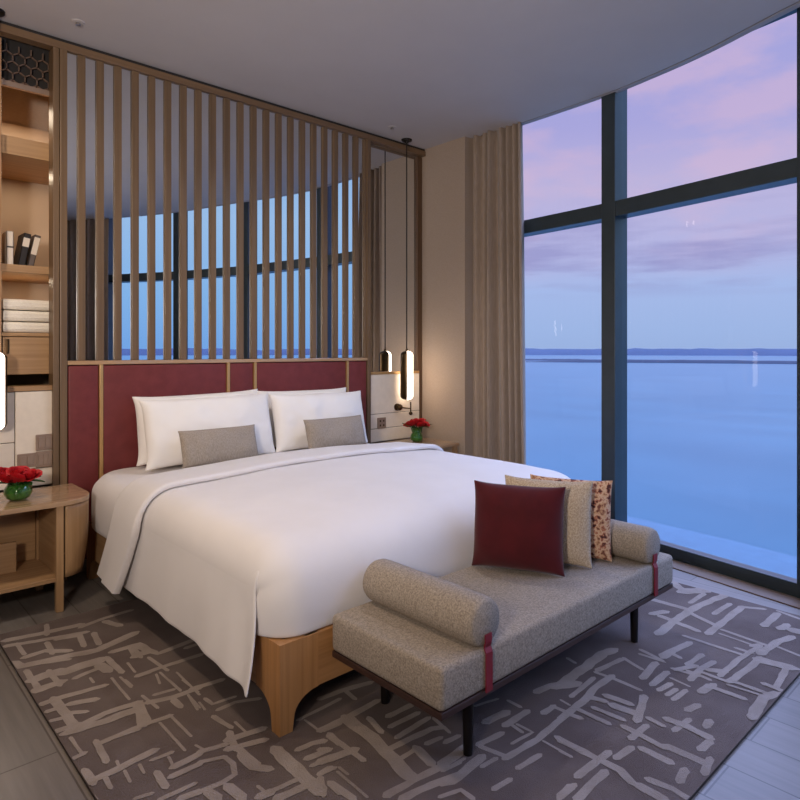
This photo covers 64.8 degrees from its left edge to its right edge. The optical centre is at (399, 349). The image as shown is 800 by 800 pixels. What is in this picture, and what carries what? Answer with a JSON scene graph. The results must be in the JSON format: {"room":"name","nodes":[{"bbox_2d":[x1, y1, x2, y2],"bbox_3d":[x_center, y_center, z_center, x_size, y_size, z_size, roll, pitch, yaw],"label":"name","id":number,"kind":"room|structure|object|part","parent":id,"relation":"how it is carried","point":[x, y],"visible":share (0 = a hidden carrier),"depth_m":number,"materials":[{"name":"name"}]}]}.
{"room":"hotel room","nodes":[
{"label":"hotel room","id":0,"kind":"room"},
{"bbox_2d":[0,86,48,492],"bbox_3d":[-2.605,-0.285,3.944,0.720,3.170,0.170,0,0,-43],"label":"wall","id":1,"kind":"structure","parent":0,"point":[18,107],"depth_m":4.02,"materials":[{"name":"brown wood"}]},
{"bbox_2d":[79,144,415,572],"bbox_3d":[-1.002,-0.285,5.008,3.080,3.170,0.780,0,0,-43],"label":"wall","id":2,"kind":"structure","parent":0,"point":[84,568],"depth_m":4.13,"materials":[{"name":"brown wood"}]},
{"bbox_2d":[371,373,418,442],"bbox_3d":[-0.064,0.476,5.297,0.574,0.548,0.063,0,0,-43],"label":"wall panel","id":3,"kind":"object","parent":2,"relation":"attached to","point":[385,388],"visible":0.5,"depth_m":5.24,"materials":[{"name":"beige leather"}]},
{"bbox_2d":[377,417,385,428],"bbox_3d":[-0.150,0.599,5.166,0.090,0.090,0.012,0,0,-43],"label":"power socket","id":4,"kind":"object","parent":3,"relation":"attached to","point":[381,422],"visible":1,"depth_m":5.16,"materials":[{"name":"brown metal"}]},
{"bbox_2d":[394,402,412,414],"bbox_3d":[0.031,0.488,5.260,0.109,0.112,0.121,0,0,-43],"label":"light","id":5,"kind":"object","parent":3,"relation":"attached to","point":[397,406],"visible":1,"depth_m":5.25,"materials":[{"name":"brown metal"}]},
{"bbox_2d":[371,144,421,432],"bbox_3d":[-0.044,-0.472,5.315,0.628,2.425,0.063,0,0,-43],"label":"mirror panel","id":6,"kind":"object","parent":2,"relation":"attached to","point":[388,167],"visible":0.68,"depth_m":5.34,"materials":[{"name":"brown mirror"}]},
{"bbox_3d":[-0.080,-0.752,5.314,0.574,1.865,0.018,0,0,-43],"label":"glass","id":7,"kind":"part","parent":6,"relation":"part of","materials":[{"name":"mirror"}]},
{"bbox_3d":[0.166,-0.472,5.511,0.053,2.425,0.025,0,0,-43],"label":"edge post","id":8,"kind":"part","parent":6,"relation":"part of","materials":[{"name":"brown wood"}]},
{"bbox_2d":[0,0,799,148],"bbox_3d":[0.002,-1.810,1.158,6.374,0.120,7.800,0,0,-43],"label":"ceiling","id":9,"kind":"structure","parent":0,"point":[438,72],"depth_m":3.62,"materials":[{"name":"paint"}]},
{"bbox_2d":[0,8,6,429],"bbox_3d":[-2.086,-0.667,3.247,0.106,2.165,0.107,0,0,-43],"label":"pendant lamp","id":10,"kind":"object","parent":9,"relation":"hanging from","point":[3,358],"visible":1,"depth_m":3.23,"materials":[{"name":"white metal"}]},
{"bbox_2d":[0,353,4,428],"bbox_3d":[-2.093,0.211,3.230,0.105,0.407,0.071,0,0,24],"label":"diffuser","id":11,"kind":"object","parent":10,"relation":"attached to","point":[2,356],"depth_m":3.23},
{"bbox_2d":[71,19,84,26],"bbox_3d":[-1.718,-1.740,3.361,0.068,0.020,0.068,0,0,-43],"label":"sprinkler","id":12,"kind":"object","parent":9,"relation":"attached to","point":[77,22],"visible":1,"depth_m":3.35,"materials":[{"name":"paint"}]},
{"bbox_2d":[400,138,412,399],"bbox_3d":[0.055,-0.667,5.241,0.107,2.165,0.107,0,0,-43],"label":"pendant lamp","id":13,"kind":"object","parent":9,"relation":"hanging from","point":[406,357],"visible":1,"depth_m":5.21,"materials":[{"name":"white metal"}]},
{"bbox_3d":[0.056,-0.860,5.241,0.008,1.740,0.008,0,0,25],"label":"cord","id":14,"kind":"part","parent":13,"relation":"part of","materials":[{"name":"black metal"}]},
{"bbox_2d":[407,351,412,399],"bbox_3d":[0.071,0.211,5.248,0.071,0.407,0.105,0,0,-25],"label":"diffuser","id":15,"kind":"object","parent":13,"relation":"attached to","point":[409,354],"depth_m":5.20,"materials":[{"name":"white glass"}]},
{"bbox_2d":[0,559,799,799],"bbox_3d":[0.088,1.360,1.306,6.500,0.120,7.700,0,0,-43],"label":"floor","id":16,"kind":"structure","parent":0,"point":[34,765],"depth_m":2.10,"materials":[{"name":"grey wood"}]},
{"bbox_2d":[0,36,77,583],"bbox_3d":[-2.309,-0.220,3.622,0.719,3.040,0.705,0,0,-43],"label":"bookcase","id":17,"kind":"object","parent":16,"relation":"on","point":[29,157],"visible":0.7,"depth_m":3.52,"materials":[{"name":"brown wood"}]},
{"bbox_3d":[-2.481,-0.743,3.518,0.325,1.885,0.625,0,0,-43],"label":"panel","id":18,"kind":"part","parent":17,"relation":"part of","materials":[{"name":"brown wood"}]},
{"bbox_2d":[1,231,13,263],"bbox_3d":[-2.194,-0.562,3.519,0.034,0.182,0.151,0,0,-43],"label":"book","id":19,"kind":"object","parent":17,"relation":"on","point":[7,238],"visible":0.86,"depth_m":3.47,"materials":[{"name":"white paper"}]},
{"bbox_3d":[-2.137,-0.020,3.434,0.012,0.080,0.010,0,0,-43],"label":"handle","id":20,"kind":"part","parent":17,"relation":"part of","materials":[{"name":"brown metal"}]},
{"bbox_2d":[14,233,30,264],"bbox_3d":[-2.143,-0.560,3.567,0.065,0.189,0.151,0,0,-43],"label":"book","id":21,"kind":"object","parent":17,"relation":"on","point":[23,241],"visible":0.87,"depth_m":3.52,"materials":[{"name":"black paper"}]},
{"bbox_2d":[1,322,48,332],"bbox_3d":[-2.152,-0.126,3.650,0.313,0.058,0.316,0,0,-43],"label":"folded towel","id":22,"kind":"object","parent":17,"relation":"on","point":[6,327],"visible":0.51,"depth_m":3.50,"materials":[{"name":"white fabric"}]},
{"bbox_2d":[1,310,48,322],"bbox_3d":[-2.152,-0.189,3.650,0.313,0.058,0.316,0,0,-43],"label":"folded towel","id":23,"kind":"object","parent":22,"relation":"on","point":[6,315],"visible":0.57,"depth_m":3.51,"materials":[{"name":"white fabric"}]},
{"bbox_2d":[1,299,48,311],"bbox_3d":[-2.152,-0.252,3.650,0.313,0.058,0.316,0,0,-43],"label":"folded towel","id":24,"kind":"object","parent":23,"relation":"on","point":[6,304],"visible":0.56,"depth_m":3.51,"materials":[{"name":"white fabric"}]},
{"bbox_2d":[1,332,48,336],"bbox_3d":[-2.222,-0.085,3.754,0.375,0.020,0.588,0,0,-43],"label":"shelf","id":25,"kind":"object","parent":17,"relation":"attached to","point":[2,334],"depth_m":3.50,"materials":[{"name":"brown wood"}]},
{"bbox_2d":[1,263,48,283],"bbox_3d":[-2.222,-0.449,3.754,0.375,0.042,0.588,0,0,-43],"label":"shelf","id":26,"kind":"object","parent":17,"relation":"attached to","point":[10,273],"depth_m":3.57,"materials":[{"name":"brown wood"}]},
{"bbox_2d":[1,134,48,184],"bbox_3d":[-2.222,-1.120,3.754,0.375,0.100,0.588,0,0,-43],"label":"shelf","id":27,"kind":"object","parent":17,"relation":"attached to","point":[23,161],"depth_m":3.58,"materials":[{"name":"brown wood"}]},
{"bbox_2d":[1,43,48,89],"bbox_3d":[-2.149,-1.567,3.439,0.655,0.210,0.012,0,0,-43],"label":"lattice grille","id":28,"kind":"object","parent":17,"relation":"attached to","point":[23,67],"depth_m":3.51,"materials":[{"name":"brown metal"}]},
{"bbox_3d":[-2.142,-1.450,3.427,0.700,0.030,0.027,0,0,-43],"label":"grille rail","id":29,"kind":"part","parent":17,"relation":"part of","materials":[{"name":"brown wood"}]},
{"bbox_3d":[-2.202,0.032,3.736,0.360,0.207,0.522,0,0,-43],"label":"drawer","id":30,"kind":"part","parent":17,"relation":"part of","materials":[{"name":"brown wood"}]},
{"bbox_3d":[-2.429,-0.610,3.977,0.375,1.620,0.020,0,0,-43],"label":"panel","id":31,"kind":"part","parent":17,"relation":"part of","materials":[{"name":"brown wood"}]},
{"bbox_2d":[25,234,40,265],"bbox_3d":[-2.108,-0.558,3.599,0.068,0.186,0.151,0,0,-43],"label":"book","id":32,"kind":"object","parent":17,"relation":"on","point":[35,239],"visible":0.81,"depth_m":3.55,"materials":[{"name":"white paper"}]},
{"bbox_3d":[-1.945,-0.193,3.541,0.030,2.985,0.093,0,0,-43],"label":"post","id":33,"kind":"part","parent":17,"relation":"part of","materials":[{"name":"brown wood"}]},
{"bbox_3d":[-2.084,-0.743,3.895,0.019,1.885,0.608,0,0,-43],"label":"panel","id":34,"kind":"part","parent":17,"relation":"part of","materials":[{"name":"brown wood"}]},
{"bbox_2d":[0,483,88,612],"bbox_3d":[-1.930,1.025,3.175,0.630,0.550,0.435,0,0,-43],"label":"nightstand","id":35,"kind":"object","parent":16,"relation":"on","point":[32,552],"visible":1,"depth_m":3.20,"materials":[{"name":"brown wood"}]},
{"bbox_3d":[-2.126,0.951,3.275,0.407,0.354,0.014,0,0,-43],"label":"panel","id":36,"kind":"part","parent":35,"relation":"part of","materials":[{"name":"brown wood"}]},
{"bbox_2d":[3,482,32,500],"bbox_3d":[-1.915,0.711,3.159,0.128,0.078,0.128,0,0,-43],"label":"glass vase","id":37,"kind":"object","parent":35,"relation":"on","point":[14,492],"visible":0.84,"depth_m":3.12,"materials":[{"name":"green glass"}]},
{"bbox_2d":[0,466,44,485],"bbox_3d":[-1.916,0.661,3.152,0.238,0.155,0.228,0,0,-43],"label":"bouquet","id":38,"kind":"object","parent":37,"relation":"in","point":[13,474],"visible":0.99,"depth_m":3.14,"materials":[{"name":"red plant"}]},
{"bbox_2d":[0,558,55,593],"bbox_3d":[-1.990,1.139,3.137,0.470,0.022,0.410,0,0,-43],"label":"shelf","id":39,"kind":"object","parent":35,"relation":"attached to","point":[28,572],"depth_m":3.15,"materials":[{"name":"brown wood"}]},
{"bbox_3d":[-1.957,1.037,3.419,0.034,0.526,0.034,0,0,-43],"label":"leg","id":40,"kind":"part","parent":35,"relation":"part of","materials":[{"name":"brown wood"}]},
{"bbox_3d":[-1.827,0.951,3.278,0.014,0.354,0.349,0,0,-43],"label":"panel","id":41,"kind":"part","parent":35,"relation":"part of","materials":[{"name":"brown wood"}]},
{"bbox_3d":[-1.696,1.037,3.136,0.034,0.526,0.034,0,0,-43],"label":"leg","id":42,"kind":"part","parent":35,"relation":"part of","materials":[{"name":"brown wood"}]},
{"bbox_2d":[59,48,370,581],"bbox_3d":[-1.092,-0.193,4.313,2.265,2.985,0.080,0,0,-43],"label":"slatted screen","id":43,"kind":"object","parent":16,"relation":"on","point":[194,224],"visible":1,"depth_m":4.08,"materials":[{"name":"wood"}]},
{"bbox_3d":[-1.910,-0.193,3.558,0.038,2.985,0.080,0,0,-43],"label":"post","id":44,"kind":"part","parent":43,"relation":"part of","materials":[{"name":"brown wood"}]},
{"bbox_3d":[-1.087,-0.812,4.308,2.185,1.745,0.013,0,0,-43],"label":"mirror pane","id":45,"kind":"part","parent":43,"relation":"part of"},
{"bbox_3d":[-0.273,-0.193,5.068,0.038,2.985,0.080,0,0,-43],"label":"post","id":46,"kind":"part","parent":43,"relation":"part of","materials":[{"name":"brown wood"}]},
{"bbox_2d":[87,521,353,736],"bbox_3d":[-0.369,1.142,3.518,1.978,0.316,2.054,0,0,-43],"label":"bed","id":47,"kind":"object","parent":16,"relation":"on","point":[285,670],"visible":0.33,"depth_m":2.16,"materials":[{"name":"brown wood"}]},
{"bbox_3d":[-1.682,1.142,3.598,0.156,0.316,0.156,0,0,-43],"label":"leg","id":48,"kind":"part","parent":47,"relation":"part of","materials":[{"name":"brown wood"}]},
{"bbox_3d":[-1.118,1.078,2.895,0.030,0.188,1.952,0,0,-43],"label":"rail","id":49,"kind":"part","parent":47,"relation":"part of","materials":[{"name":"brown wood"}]},
{"bbox_2d":[67,358,366,558],"bbox_3d":[-1.089,0.630,4.310,2.187,1.139,0.088,0,0,-43],"label":"headboard","id":50,"kind":"object","parent":47,"relation":"attached to","point":[102,437],"visible":0.44,"depth_m":3.79,"materials":[{"name":"leather"}]},
{"bbox_3d":[-1.833,0.644,3.630,0.163,1.112,0.078,0,0,-43],"label":"leather panel","id":51,"kind":"part","parent":50,"relation":"part of","materials":[{"name":"red leather"}]},
{"bbox_3d":[-1.470,0.644,3.965,0.781,1.112,0.078,0,0,-43],"label":"leather panel","id":52,"kind":"part","parent":50,"relation":"part of","materials":[{"name":"red leather"}]},
{"bbox_3d":[-1.089,0.072,4.310,2.187,0.023,0.079,0,0,-43],"label":"cap rail","id":53,"kind":"part","parent":50,"relation":"part of","materials":[{"name":"brown wood"}]},
{"bbox_3d":[-1.101,0.644,4.306,0.179,1.112,0.078,0,0,-43],"label":"leather panel","id":54,"kind":"part","parent":50,"relation":"part of","materials":[{"name":"red leather"}]},
{"bbox_3d":[-0.732,0.644,4.646,0.782,1.112,0.078,0,0,-43],"label":"leather panel","id":55,"kind":"part","parent":50,"relation":"part of","materials":[{"name":"red leather"}]},
{"bbox_3d":[-0.360,0.644,4.989,0.185,1.112,0.078,0,0,-43],"label":"leather panel","id":56,"kind":"part","parent":50,"relation":"part of","materials":[{"name":"red leather"}]},
{"bbox_2d":[91,443,368,633],"bbox_3d":[-0.384,0.852,3.523,2.002,0.312,2.014,0,0,-43],"label":"mattress","id":57,"kind":"object","parent":47,"relation":"on","point":[105,492],"visible":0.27,"depth_m":3.40,"materials":[{"name":"white fabric"}]},
{"bbox_2d":[132,389,257,465],"bbox_3d":[-1.250,0.470,3.967,0.838,0.415,0.210,0,0,-43],"label":"bed pillow","id":58,"kind":"object","parent":57,"relation":"on","point":[142,453],"visible":0.2,"depth_m":3.70,"materials":[{"name":"white fabric"}]},
{"bbox_2d":[138,392,275,470],"bbox_3d":[-1.144,0.477,3.833,0.846,0.397,0.220,0,0,-43],"label":"bed pillow","id":59,"kind":"object","parent":57,"relation":"on","point":[163,419],"visible":0.77,"depth_m":3.69,"materials":[{"name":"white fabric"}]},
{"bbox_2d":[178,424,258,467],"bbox_3d":[-1.050,0.559,3.682,0.485,0.206,0.129,0,0,-43],"label":"lumbar cushion","id":60,"kind":"object","parent":57,"relation":"on","point":[206,446],"visible":0.88,"depth_m":3.62,"materials":[{"name":"beige fabric"}]},
{"bbox_2d":[257,387,345,446],"bbox_3d":[-0.677,0.475,4.489,0.779,0.402,0.203,0,0,-43],"label":"bed pillow","id":61,"kind":"object","parent":57,"relation":"on","point":[338,390],"visible":0.11,"depth_m":4.36,"materials":[{"name":"white fabric"}]},
{"bbox_2d":[269,391,367,452],"bbox_3d":[-0.545,0.484,4.377,0.780,0.386,0.220,0,0,-43],"label":"bed pillow","id":62,"kind":"object","parent":57,"relation":"on","point":[289,411],"visible":0.66,"depth_m":4.21,"materials":[{"name":"white fabric"}]},
{"bbox_2d":[97,442,569,696],"bbox_3d":[-0.211,0.866,3.344,2.223,0.548,1.578,0,0,-43],"label":"duvet","id":63,"kind":"object","parent":57,"relation":"on","point":[287,541],"visible":0.84,"depth_m":2.63,"materials":[{"name":"white fabric"}]},
{"bbox_2d":[123,527,258,696],"bbox_3d":[-0.863,0.913,2.577,0.198,0.450,1.282,0,0,-43],"label":"drape","id":64,"kind":"object","parent":63,"relation":"hanging from","point":[203,582],"depth_m":2.42,"materials":[{"name":"white fabric"}]},
{"bbox_2d":[303,415,366,448],"bbox_3d":[-0.430,0.558,4.249,0.485,0.205,0.138,0,0,-43],"label":"lumbar cushion","id":65,"kind":"object","parent":57,"relation":"on","point":[349,430],"visible":0.88,"depth_m":4.19,"materials":[{"name":"beige fabric"}]},
{"bbox_3d":[-0.395,1.136,2.203,0.156,0.304,0.156,0,0,-43],"label":"leg","id":66,"kind":"part","parent":47,"relation":"part of","materials":[{"name":"brown wood"}]},
{"bbox_3d":[0.317,1.078,2.776,1.776,0.188,0.030,0,0,-43],"label":"foot rail","id":67,"kind":"part","parent":47,"relation":"part of","materials":[{"name":"brown wood"}]},
{"bbox_2d":[0,581,799,799],"bbox_3d":[0.112,1.293,2.890,2.915,0.013,2.564,0,0,-43],"label":"area rug","id":68,"kind":"object","parent":16,"relation":"on","point":[136,706],"visible":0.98,"depth_m":2.20,"materials":[{"name":"grey carpet"}]},
{"bbox_2d":[332,519,672,756],"bbox_3d":[0.501,1.031,2.531,1.526,0.514,0.544,0,0,-43],"label":"bench","id":69,"kind":"object","parent":68,"relation":"on","point":[442,645],"visible":0.77,"depth_m":2.14,"materials":[{"name":"grey fabric"}]},
{"bbox_3d":[-0.055,1.182,2.304,0.040,0.210,0.040,0,0,-43],"label":"leg","id":70,"kind":"part","parent":69,"relation":"part of","materials":[{"name":"black metal"}]},
{"bbox_3d":[0.217,1.182,2.010,0.040,0.210,0.040,0,0,-43],"label":"leg","id":71,"kind":"part","parent":69,"relation":"part of","materials":[{"name":"black metal"}]},
{"bbox_3d":[0.499,1.067,2.534,1.520,0.022,0.530,0,0,-43],"label":"rail","id":72,"kind":"part","parent":69,"relation":"part of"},
{"bbox_2d":[333,552,672,710],"bbox_3d":[0.499,0.991,2.534,1.526,0.130,0.536,0,0,-43],"label":"seat cushion","id":73,"kind":"object","parent":69,"relation":"on","point":[542,615],"depth_m":2.16,"materials":[{"name":"grey fabric"}]},
{"bbox_2d":[472,480,565,576],"bbox_3d":[0.494,0.744,2.648,0.234,0.357,0.366,0,0,-43],"label":"throw cushion","id":74,"kind":"object","parent":69,"relation":"on","point":[517,527],"visible":1,"depth_m":2.59,"materials":[{"name":"red fabric"}]},
{"bbox_2d":[505,475,592,568],"bbox_3d":[0.641,0.742,2.746,0.210,0.361,0.364,0,0,-43],"label":"throw cushion","id":75,"kind":"object","parent":69,"relation":"on","point":[577,499],"visible":0.3,"depth_m":2.66,"materials":[{"name":"beige fabric"}]},
{"bbox_2d":[530,474,612,561],"bbox_3d":[0.762,0.748,2.827,0.193,0.350,0.343,0,0,-43],"label":"throw cushion","id":76,"kind":"object","parent":69,"relation":"on","point":[601,490],"visible":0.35,"depth_m":2.74,"materials":[{"name":"multicoloured fabric"}]},
{"bbox_3d":[1.035,1.182,2.786,0.040,0.210,0.040,0,0,-43],"label":"leg","id":77,"kind":"part","parent":69,"relation":"part of","materials":[{"name":"black metal"}]},
{"bbox_2d":[381,438,458,453],"bbox_3d":[0.098,1.025,5.047,0.630,0.550,0.435,0,0,-43],"label":"nightstand","id":78,"kind":"object","parent":16,"relation":"on","point":[441,443],"visible":0.02,"depth_m":5.11,"materials":[{"name":"brown wood"}]},
{"bbox_2d":[410,427,422,441],"bbox_3d":[0.137,0.694,5.161,0.108,0.112,0.108,0,0,-43],"label":"glass vase","id":79,"kind":"object","parent":78,"relation":"on","point":[416,436],"visible":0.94,"depth_m":5.12,"materials":[{"name":"green glass"}]},
{"bbox_2d":[402,418,430,431],"bbox_3d":[0.133,0.647,5.163,0.237,0.183,0.249,0,0,-43],"label":"bouquet","id":80,"kind":"object","parent":79,"relation":"in","point":[420,422],"visible":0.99,"depth_m":5.12,"materials":[{"name":"red plant"}]},
{"bbox_3d":[0.445,1.037,5.111,0.034,0.526,0.034,0,0,-43],"label":"leg","id":81,"kind":"part","parent":78,"relation":"part of","materials":[{"name":"brown wood"}]},
{"bbox_2d":[615,7,799,597],"bbox_3d":[1.849,-0.290,3.797,0.360,3.180,1.297,0,0,-43],"label":"window","id":82,"kind":"structure","parent":16,"relation":"on","point":[785,172],"depth_m":3.53,"materials":[{"name":"metal"}]},
{"bbox_3d":[1.813,1.262,3.795,0.070,0.075,1.261,0,0,-33],"label":"sill","id":83,"kind":"part","parent":82,"relation":"part of","materials":[{"name":"metal"}]},
{"bbox_3d":[1.855,-1.860,3.822,0.100,0.040,1.261,0,0,-33],"label":"head frame","id":84,"kind":"part","parent":82,"relation":"part of","materials":[{"name":"metal"}]},
{"bbox_2d":[421,136,472,455],"bbox_3d":[0.481,-0.285,5.479,0.362,3.170,0.540,0,0,-43],"label":"wall","id":85,"kind":"structure","parent":0,"point":[447,168],"depth_m":5.30,"materials":[{"name":"beige paint"}]},
{"bbox_2d":[474,122,525,464],"bbox_3d":[0.794,-0.263,4.992,0.145,3.095,0.520,0,0,-43],"label":"curtain","id":86,"kind":"object","parent":85,"relation":"hanging from","point":[499,269],"visible":0.83,"depth_m":5.00,"materials":[{"name":"beige fabric"}]},
{"bbox_2d":[524,90,626,521],"bbox_3d":[1.101,-0.290,4.854,0.257,3.180,1.359,0,0,-43],"label":"window","id":87,"kind":"structure","parent":85,"relation":"in","point":[613,105],"depth_m":4.33,"materials":[{"name":"metal"}]},
{"bbox_2d":[473,1,799,138],"bbox_3d":[1.699,-1.811,2.028,2.823,0.120,6.524,0,0,-43],"label":"trim","id":88,"kind":"structure","parent":85,"relation":"attached to","point":[796,5],"depth_m":3.81,"materials":[{"name":"paint"}]},
{"bbox_2d":[673,560,799,608],"bbox_3d":[1.746,1.297,1.961,2.903,0.006,6.497,0,0,-43],"label":"trim","id":89,"kind":"structure","parent":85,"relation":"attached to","point":[743,586],"depth_m":3.46,"materials":[{"name":"brown wood"}]},
{"bbox_2d":[473,139,473,455],"bbox_3d":[0.734,-0.285,5.283,0.255,3.170,0.090,0,0,-43],"label":"wall","id":90,"kind":"structure","parent":0,"point":[473,139],"depth_m":5.23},
{"bbox_2d":[627,516,796,578],"bbox_3d":[2.357,1.450,2.223,3.620,0.100,6.870,0,0,-43],"label":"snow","id":91,"kind":"structure","parent":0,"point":[776,562],"depth_m":4.42,"materials":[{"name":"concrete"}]},
{"label":"outside","id":92,"kind":"structure","parent":0,"visible":0},
{"bbox_2d":[525,355,796,556],"bbox_3d":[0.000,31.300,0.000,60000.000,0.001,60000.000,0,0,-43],"label":"sea","id":93,"kind":"structure","parent":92,"point":[712,447],"depth_m":230.64,"materials":[{"name":"blue liquid"}]},
{"bbox_2d":[525,359,579,360],"bbox_3d":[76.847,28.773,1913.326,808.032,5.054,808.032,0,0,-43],"label":"spit","id":94,"kind":"structure","parent":93,"relation":"on","point":[525,359],"depth_m":1856.27,"materials":[{"name":"blue"}]},
{"bbox_2d":[525,348,796,355],"bbox_3d":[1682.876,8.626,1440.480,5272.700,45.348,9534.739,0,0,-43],"label":"shore","id":95,"kind":"structure","parent":93,"relation":"on","point":[528,351],"depth_m":3650.42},
{"bbox_2d":[526,359,796,363],"bbox_3d":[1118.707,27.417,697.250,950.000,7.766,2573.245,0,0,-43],"label":"shore","id":96,"kind":"structure","parent":93,"relation":"on","point":[580,360],"depth_m":1498.86,"materials":[{"name":"blue"}]},
{"bbox_3d":[-3.648,-0.285,2.553,2.700,3.170,0.800,0,0,-43],"label":"wall","id":97,"kind":"structure","parent":0,"visible":0},
{"bbox_2d":[0,384,51,490],"bbox_3d":[-2.190,0.474,3.388,0.576,0.552,0.150,0,0,-43],"label":"wall panel","id":98,"kind":"object","parent":97,"relation":"attached to","point":[29,407],"visible":0.58,"depth_m":3.43,"materials":[{"name":"beige leather"}]},
{"bbox_2d":[17,453,35,466],"bbox_3d":[-2.032,0.601,3.429,0.090,0.075,0.015,0,0,-43],"label":"light switch","id":99,"kind":"object","parent":98,"relation":"attached to","point":[28,459],"visible":0.88,"depth_m":3.42,"materials":[{"name":"brown plastic"}]},
{"bbox_3d":[-2.190,0.211,3.388,0.575,0.026,0.150,0,0,-43],"label":"cap rail","id":100,"kind":"part","parent":98,"relation":"part of","materials":[{"name":"brown wood"}]},
{"bbox_2d":[36,450,51,467],"bbox_3d":[-1.966,0.603,3.490,0.092,0.088,0.015,0,0,-43],"label":"light switch","id":101,"kind":"object","parent":98,"relation":"attached to","point":[43,458],"visible":1,"depth_m":3.48,"materials":[{"name":"brown plastic"}]},
{"bbox_2d":[36,434,51,450],"bbox_3d":[-1.966,0.510,3.490,0.092,0.088,0.015,0,0,-43],"label":"light switch","id":102,"kind":"object","parent":98,"relation":"attached to","point":[43,441],"visible":1,"depth_m":3.48,"materials":[{"name":"brown plastic"}]},
{"bbox_2d":[0,20,424,150],"bbox_3d":[-1.452,-1.740,3.996,4.486,0.018,0.058,0,0,-43],"label":"trim","id":103,"kind":"structure","parent":97,"relation":"attached to","point":[1,21],"depth_m":4.03,"materials":[{"name":"brown wood"}]},
{"bbox_2d":[0,23,425,156],"bbox_3d":[-1.448,-1.709,3.991,4.486,0.042,0.070,0,0,-43],"label":"trim","id":104,"kind":"structure","parent":97,"relation":"attached to","point":[6,31],"depth_m":4.00,"materials":[{"name":"brown wood"}]}
]}

